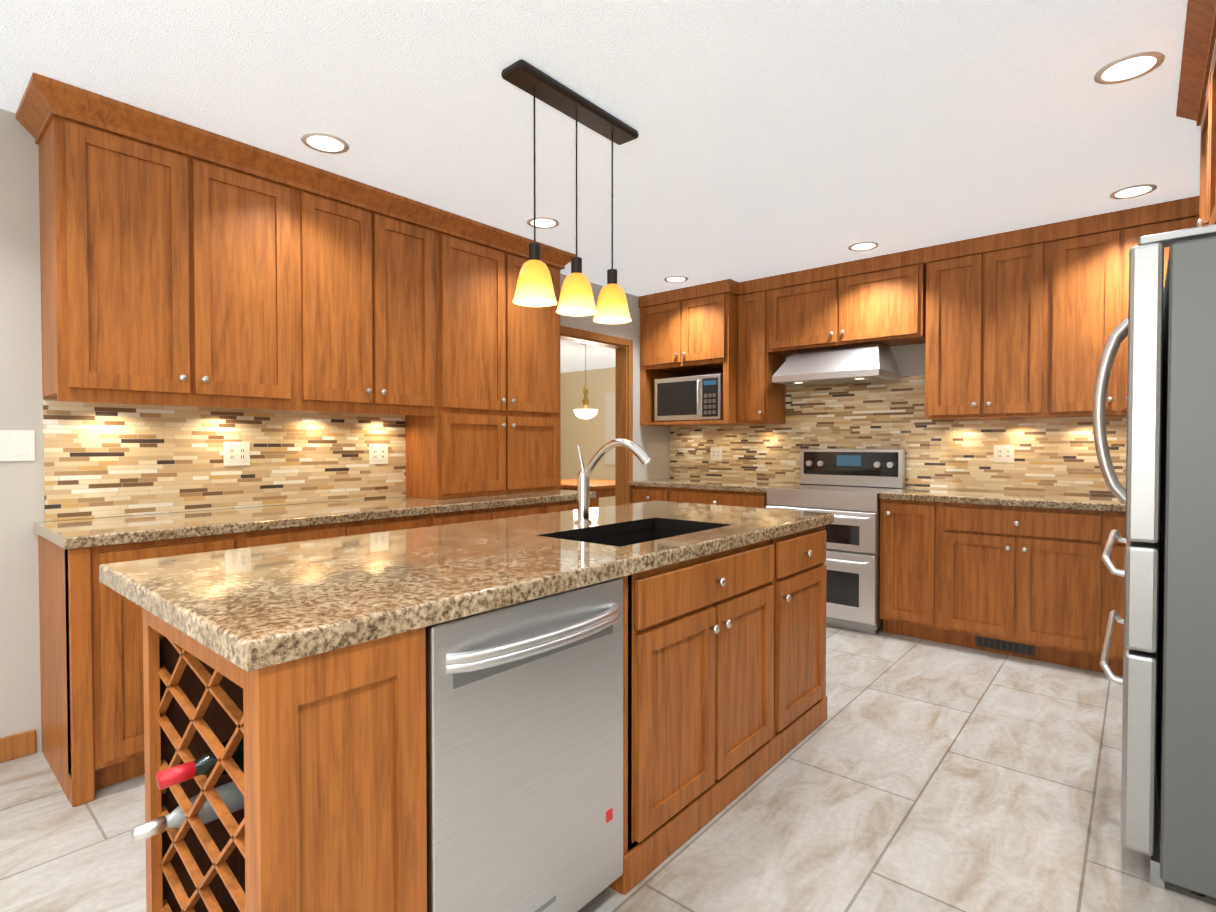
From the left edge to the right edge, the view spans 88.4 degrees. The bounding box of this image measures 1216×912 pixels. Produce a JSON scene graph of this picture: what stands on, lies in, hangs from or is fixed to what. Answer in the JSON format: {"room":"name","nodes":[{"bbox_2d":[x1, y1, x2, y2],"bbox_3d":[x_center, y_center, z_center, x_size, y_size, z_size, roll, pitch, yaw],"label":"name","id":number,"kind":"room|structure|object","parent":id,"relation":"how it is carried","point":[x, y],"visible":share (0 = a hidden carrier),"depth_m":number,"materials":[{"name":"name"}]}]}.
{"room":"kitchen","nodes":[
{"label":"kitchen","id":0,"kind":"room"},
{"bbox_2d":[0,109,669,751],"bbox_3d":[-1.764,-0.088,3.182,0.120,2.520,7.360,1,1,40],"label":"wall","id":1,"kind":"structure","parent":0,"point":[20,409],"depth_m":2.46,"materials":[{"name":"grey paint"}]},
{"bbox_2d":[0,430,34,460],"bbox_3d":[-2.321,-0.040,2.428,0.011,0.120,0.140,1,1,40],"label":"light switch","id":2,"kind":"object","parent":1,"relation":"attached to","point":[17,445],"visible":1,"depth_m":2.44,"materials":[{"name":"white plastic"}]},
{"bbox_2d":[0,729,35,762],"bbox_3d":[-3.147,1.155,1.480,0.014,0.095,2.662,1,1,40],"label":"baseboard","id":3,"kind":"structure","parent":1,"relation":"attached to","point":[18,745],"depth_m":2.45,"materials":[{"name":"brown wood"}]},
{"bbox_2d":[32,100,303,407],"bbox_3d":[-1.855,-0.750,2.699,0.349,1.020,0.844,1,1,40],"label":"upper cabinet","id":4,"kind":"object","parent":1,"relation":"attached to","point":[183,264],"depth_m":2.51,"materials":[{"name":"brown wood"}]},
{"bbox_2d":[43,397,405,520],"bbox_3d":[-1.735,0.003,3.115,0.010,0.497,1.614,1,1,40],"label":"backsplash","id":5,"kind":"structure","parent":1,"relation":"attached to","point":[108,459],"depth_m":2.92,"materials":[{"name":"tile"}]},
{"bbox_2d":[223,442,249,465],"bbox_3d":[-1.798,-0.010,3.028,0.007,0.116,0.116,1,1,40],"label":"electrical outlet","id":6,"kind":"object","parent":5,"relation":"attached to","point":[236,453],"visible":1,"depth_m":3.03,"materials":[{"name":"white plastic"}]},
{"bbox_2d":[369,444,387,463],"bbox_3d":[-1.317,-0.011,3.591,0.007,0.116,0.116,1,1,40],"label":"electrical outlet","id":7,"kind":"object","parent":5,"relation":"attached to","point":[378,453],"visible":1,"depth_m":3.59,"materials":[{"name":"white plastic"}]},
{"bbox_2d":[268,180,439,415],"bbox_3d":[-1.331,-0.761,3.312,0.349,1.020,0.769,1,1,40],"label":"upper cabinet","id":8,"kind":"object","parent":1,"relation":"attached to","point":[368,271],"depth_m":3.16,"materials":[{"name":"brown wood"}]},
{"bbox_2d":[560,326,632,504],"bbox_3d":[-0.189,0.076,5.016,0.136,2.125,1.080,1,1,40],"label":"door frame","id":9,"kind":"structure","parent":1,"relation":"attached to","point":[623,347],"depth_m":5.35,"materials":[{"name":"brown wood"}]},
{"bbox_2d":[560,367,614,506],"bbox_3d":[0.945,-0.207,9.777,4.570,2.520,0.170,1,1,40],"label":"wall","id":10,"kind":"structure","parent":0,"point":[591,437],"depth_m":10.70,"materials":[{"name":"beige paint"}]},
{"bbox_2d":[0,626,1215,911],"bbox_3d":[-0.121,1.227,1.802,4.440,0.060,7.360,1,1,40],"label":"floor","id":11,"kind":"structure","parent":0,"point":[912,774],"depth_m":2.06,"materials":[{"name":"tile"}]},
{"bbox_2d":[38,532,245,806],"bbox_3d":[-1.869,0.744,2.501,0.620,0.880,0.525,1,1,40],"label":"base cabinet","id":12,"kind":"object","parent":11,"relation":"on","point":[91,680],"depth_m":2.19,"materials":[{"name":"brown wood"}]},
{"bbox_2d":[142,608,426,911],"bbox_3d":[-0.701,0.765,1.315,0.660,0.880,0.300,1,1,40],"label":"wine rack cabinet","id":13,"kind":"object","parent":11,"relation":"on","point":[329,780],"visible":0.69,"depth_m":1.14,"materials":[{"name":"brown wood"}]},
{"bbox_2d":[130,781,243,843],"bbox_3d":[-0.887,0.782,1.401,0.066,0.066,0.293,1,1,40],"label":"wine bottle","id":14,"kind":"object","parent":13,"relation":"in","point":[230,794],"visible":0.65,"depth_m":1.35,"materials":[{"name":"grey glass"}]},
{"bbox_2d":[156,736,243,789],"bbox_3d":[-0.742,0.603,1.273,0.066,0.066,0.293,1,1,40],"label":"wine bottle","id":15,"kind":"object","parent":13,"relation":"in","point":[205,764],"visible":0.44,"depth_m":1.20,"materials":[{"name":"red glass"}]},
{"bbox_2d":[246,514,433,547],"bbox_3d":[-1.416,0.735,3.031,0.620,0.880,0.870,1,1,40],"label":"base cabinet","id":16,"kind":"object","parent":11,"relation":"on","point":[314,532],"depth_m":2.79,"materials":[{"name":"brown wood"}]},
{"bbox_2d":[434,503,545,525],"bbox_3d":[-0.877,0.723,3.662,0.620,0.880,0.790,1,1,40],"label":"base cabinet","id":17,"kind":"object","parent":11,"relation":"on","point":[446,518],"depth_m":3.44,"materials":[{"name":"brown wood"}]},
{"bbox_2d":[426,577,622,911],"bbox_3d":[-0.365,0.762,1.641,0.687,0.868,0.600,1,1,40],"label":"dishwasher","id":18,"kind":"object","parent":11,"relation":"on","point":[524,753],"visible":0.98,"depth_m":1.41,"materials":[{"name":"silver metal"}]},
{"bbox_2d":[546,498,591,512],"bbox_3d":[-0.473,0.715,4.135,0.620,0.880,0.455,1,1,40],"label":"base cabinet","id":19,"kind":"object","parent":11,"relation":"on","point":[559,506],"depth_m":3.88,"materials":[{"name":"brown wood"}]},
{"bbox_2d":[33,490,595,548],"bbox_3d":[-1.181,0.269,3.285,0.636,0.040,2.655,1,1,40],"label":"countertop","id":20,"kind":"structure","parent":19,"relation":"on","point":[80,533],"depth_m":2.68,"materials":[{"name":"stone"}]},
{"bbox_2d":[405,211,575,498],"bbox_3d":[-0.714,-0.563,3.987,0.414,1.596,1.049,1,1,40],"label":"pantry cabinet","id":21,"kind":"object","parent":20,"relation":"on","point":[493,427],"visible":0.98,"depth_m":3.77,"materials":[{"name":"brown wood"}]},
{"bbox_2d":[632,486,667,502],"bbox_3d":[0.542,0.691,5.473,0.421,0.880,0.619,1,1,40],"label":"base cabinet","id":22,"kind":"object","parent":11,"relation":"on","point":[639,493],"depth_m":5.23,"materials":[{"name":"brown wood"}]},
{"bbox_2d":[629,478,799,492],"bbox_3d":[0.867,0.235,5.176,1.290,0.040,0.636,1,1,40],"label":"countertop","id":23,"kind":"structure","parent":22,"relation":"on","point":[734,485],"depth_m":4.97,"materials":[{"name":"stone"}]},
{"bbox_2d":[668,488,767,507],"bbox_3d":[1.033,0.698,5.054,0.869,0.880,0.619,1,1,40],"label":"base cabinet","id":24,"kind":"object","parent":11,"relation":"on","point":[712,497],"depth_m":4.80,"materials":[{"name":"brown wood"}]},
{"bbox_2d":[632,525,826,772],"bbox_3d":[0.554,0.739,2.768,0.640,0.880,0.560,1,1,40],"label":"base cabinet","id":25,"kind":"object","parent":11,"relation":"on","point":[724,682],"depth_m":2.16,"materials":[{"name":"brown wood"}]},
{"bbox_2d":[99,501,833,671],"bbox_3d":[-0.146,0.287,2.188,0.980,0.044,2.400,1,1,40],"label":"countertop","id":26,"kind":"structure","parent":25,"relation":"on","point":[247,609],"depth_m":1.51,"materials":[{"name":"stone"}]},
{"bbox_2d":[575,438,649,522],"bbox_3d":[0.013,0.097,2.365,0.358,0.327,0.067,1,1,40],"label":"faucet","id":27,"kind":"object","parent":26,"relation":"on","point":[583,486],"visible":1,"depth_m":2.43,"materials":[{"name":"silver metal"}]},
{"bbox_2d":[581,528,692,546],"bbox_3d":[0.116,0.459,2.243,0.394,0.300,0.704,1,1,40],"label":"sink","id":28,"kind":"object","parent":26,"relation":"in","point":[631,538],"visible":0.02,"depth_m":2.52,"materials":[{"name":"black"}]},
{"bbox_2d":[766,448,904,634],"bbox_3d":[1.614,0.549,4.468,0.768,1.200,0.713,1,1,40],"label":"range","id":29,"kind":"object","parent":11,"relation":"on","point":[845,487],"visible":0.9,"depth_m":4.18,"materials":[{"name":"silver metal"}]},
{"bbox_2d":[879,499,942,641],"bbox_3d":[2.083,0.714,4.157,0.349,0.880,0.619,1,1,40],"label":"base cabinet","id":30,"kind":"object","parent":11,"relation":"on","point":[911,532],"depth_m":3.93,"materials":[{"name":"brown wood"}]},
{"bbox_2d":[879,488,1125,511],"bbox_3d":[2.747,0.264,3.570,2.110,0.040,0.636,1,1,40],"label":"countertop","id":31,"kind":"structure","parent":30,"relation":"on","point":[1079,502],"depth_m":3.67,"materials":[{"name":"stone"}]},
{"bbox_2d":[939,502,1110,672],"bbox_3d":[2.520,0.721,3.784,0.800,0.880,0.619,1,1,40],"label":"base cabinet","id":32,"kind":"object","parent":11,"relation":"on","point":[1040,584],"depth_m":3.52,"materials":[{"name":"brown wood"}]},
{"bbox_2d":[1108,511,1125,675],"bbox_3d":[3.189,0.731,3.212,0.961,0.880,0.619,1,1,40],"label":"base cabinet","id":33,"kind":"object","parent":11,"relation":"on","point":[1115,662],"depth_m":3.26,"materials":[{"name":"brown wood"}]},
{"bbox_2d":[1093,224,1215,898],"bbox_3d":[2.039,0.290,1.867,0.941,1.810,0.910,1,1,40],"label":"refrigerator","id":34,"kind":"object","parent":11,"relation":"on","point":[1167,496],"visible":1,"depth_m":1.71,"materials":[{"name":"grey paint"}]},
{"bbox_2d":[0,0,1215,372],"bbox_3d":[-0.837,-1.391,4.458,9.040,0.040,10.540,1,1,40],"label":"ceiling","id":35,"kind":"structure","parent":0,"point":[780,136],"depth_m":2.38,"materials":[{"name":"white paint"}]},
{"bbox_2d":[301,132,348,153],"bbox_3d":[-1.208,-1.336,2.671,0.188,0.006,0.188,1,1,40],"label":"recessed light","id":36,"kind":"object","parent":35,"relation":"in","point":[324,142],"visible":1,"depth_m":2.67,"materials":[{"name":"white plastic"}]},
{"bbox_2d":[527,217,558,228],"bbox_3d":[-0.377,-1.353,3.628,0.188,0.006,0.188,1,1,40],"label":"recessed light","id":37,"kind":"object","parent":35,"relation":"in","point":[545,222],"visible":0.96,"depth_m":3.62,"materials":[{"name":"white plastic"}]},
{"bbox_2d":[501,59,638,323],"bbox_3d":[-0.121,-0.940,2.364,0.158,0.786,0.645,1,1,40],"label":"pendant light","id":38,"kind":"object","parent":35,"relation":"hanging from","point":[534,286],"visible":1,"depth_m":2.32,"materials":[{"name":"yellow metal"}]},
{"bbox_2d":[573,343,597,419],"bbox_3d":[-0.280,-0.939,7.844,0.306,0.984,0.306,1,1,40],"label":"chandelier","id":39,"kind":"object","parent":35,"relation":"hanging from","point":[585,413],"visible":0.94,"depth_m":7.81,"materials":[{"name":"white glass"}]},
{"bbox_2d":[664,276,687,281],"bbox_3d":[0.529,-1.375,4.863,0.188,0.006,0.188,1,1,40],"label":"recessed light","id":40,"kind":"object","parent":35,"relation":"in","point":[675,279],"visible":1,"depth_m":4.86,"materials":[{"name":"white plastic"}]},
{"bbox_2d":[848,242,878,250],"bbox_3d":[1.661,-1.361,4.061,0.188,0.006,0.188,1,1,40],"label":"recessed light","id":41,"kind":"object","parent":35,"relation":"in","point":[862,246],"visible":1,"depth_m":4.06,"materials":[{"name":"white plastic"}]},
{"bbox_2d":[1094,51,1164,84],"bbox_3d":[1.782,-1.326,2.140,0.188,0.006,0.188,1,1,40],"label":"recessed light","id":42,"kind":"object","parent":35,"relation":"in","point":[1128,67],"visible":1,"depth_m":2.13,"materials":[{"name":"white plastic"}]},
{"bbox_2d":[1109,184,1156,198],"bbox_3d":[2.673,-1.345,3.182,0.188,0.006,0.188,1,1,40],"label":"recessed light","id":43,"kind":"object","parent":35,"relation":"in","point":[1133,191],"visible":1,"depth_m":3.18,"materials":[{"name":"white plastic"}]},
{"bbox_2d":[670,343,1098,495],"bbox_3d":[2.224,-0.112,4.523,4.440,2.520,0.140,1,1,40],"label":"wall","id":44,"kind":"structure","parent":0,"point":[910,360],"depth_m":4.47,"materials":[{"name":"grey paint"}]},
{"bbox_2d":[670,375,1126,495],"bbox_3d":[2.167,-0.172,4.471,4.172,0.798,0.010,1,1,40],"label":"backsplash","id":45,"kind":"structure","parent":44,"relation":"attached to","point":[1055,455],"depth_m":4.47,"materials":[{"name":"tile"}]},
{"bbox_2d":[710,447,721,459],"bbox_3d":[0.952,-0.020,5.500,0.116,0.116,0.007,1,1,40],"label":"electrical outlet","id":46,"kind":"object","parent":45,"relation":"attached to","point":[715,453],"visible":1,"depth_m":5.50,"materials":[{"name":"white plastic"}]},
{"bbox_2d":[993,445,1013,462],"bbox_3d":[2.594,-0.015,4.096,0.116,0.116,0.007,1,1,40],"label":"electrical outlet","id":47,"kind":"object","parent":45,"relation":"attached to","point":[1003,453],"visible":1,"depth_m":4.10,"materials":[{"name":"white plastic"}]},
{"bbox_2d":[639,196,1198,425],"bbox_3d":[2.001,-0.807,4.266,4.172,1.118,0.517,1,1,40],"label":"upper cabinet","id":48,"kind":"object","parent":44,"relation":"attached to","point":[1023,323],"visible":0.85,"depth_m":3.98,"materials":[{"name":"brown wood"}]},
{"bbox_2d":[654,374,722,421],"bbox_3d":[0.759,-0.478,5.319,0.650,0.370,0.422,1,1,40],"label":"microwave","id":49,"kind":"object","parent":48,"relation":"in","point":[694,398],"visible":0.81,"depth_m":5.17,"materials":[{"name":"silver metal"}]},
{"bbox_2d":[772,342,900,386],"bbox_3d":[1.662,-0.665,4.564,0.760,0.260,0.487,1,1,40],"label":"range hood","id":50,"kind":"object","parent":48,"relation":"attached to","point":[860,363],"visible":1,"depth_m":4.43,"materials":[{"name":"silver metal"}]},
{"bbox_3d":[-0.875,1.119,7.785,4.720,0.060,5.600,1,1,40],"label":"floor","id":51,"kind":"structure","parent":0,"visible":0},
{"bbox_2d":[561,479,614,507],"bbox_3d":[-0.286,0.708,7.866,1.300,0.760,1.100,1,1,40],"label":"dining table","id":52,"kind":"object","parent":51,"relation":"on","point":[603,488],"visible":0.21,"depth_m":7.32,"materials":[{"name":"brown wood"}]},
{"bbox_3d":[1.468,-0.037,0.329,0.140,2.520,7.220,1,1,40],"label":"wall","id":53,"kind":"structure","parent":0,"visible":0},
{"bbox_2d":[1176,0,1215,226],"bbox_3d":[2.122,-0.977,1.761,0.744,0.688,1.098,1,1,40],"label":"upper cabinet","id":54,"kind":"object","parent":53,"relation":"attached to","point":[1194,103],"visible":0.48,"depth_m":1.98,"materials":[{"name":"brown wood"}]}
]}

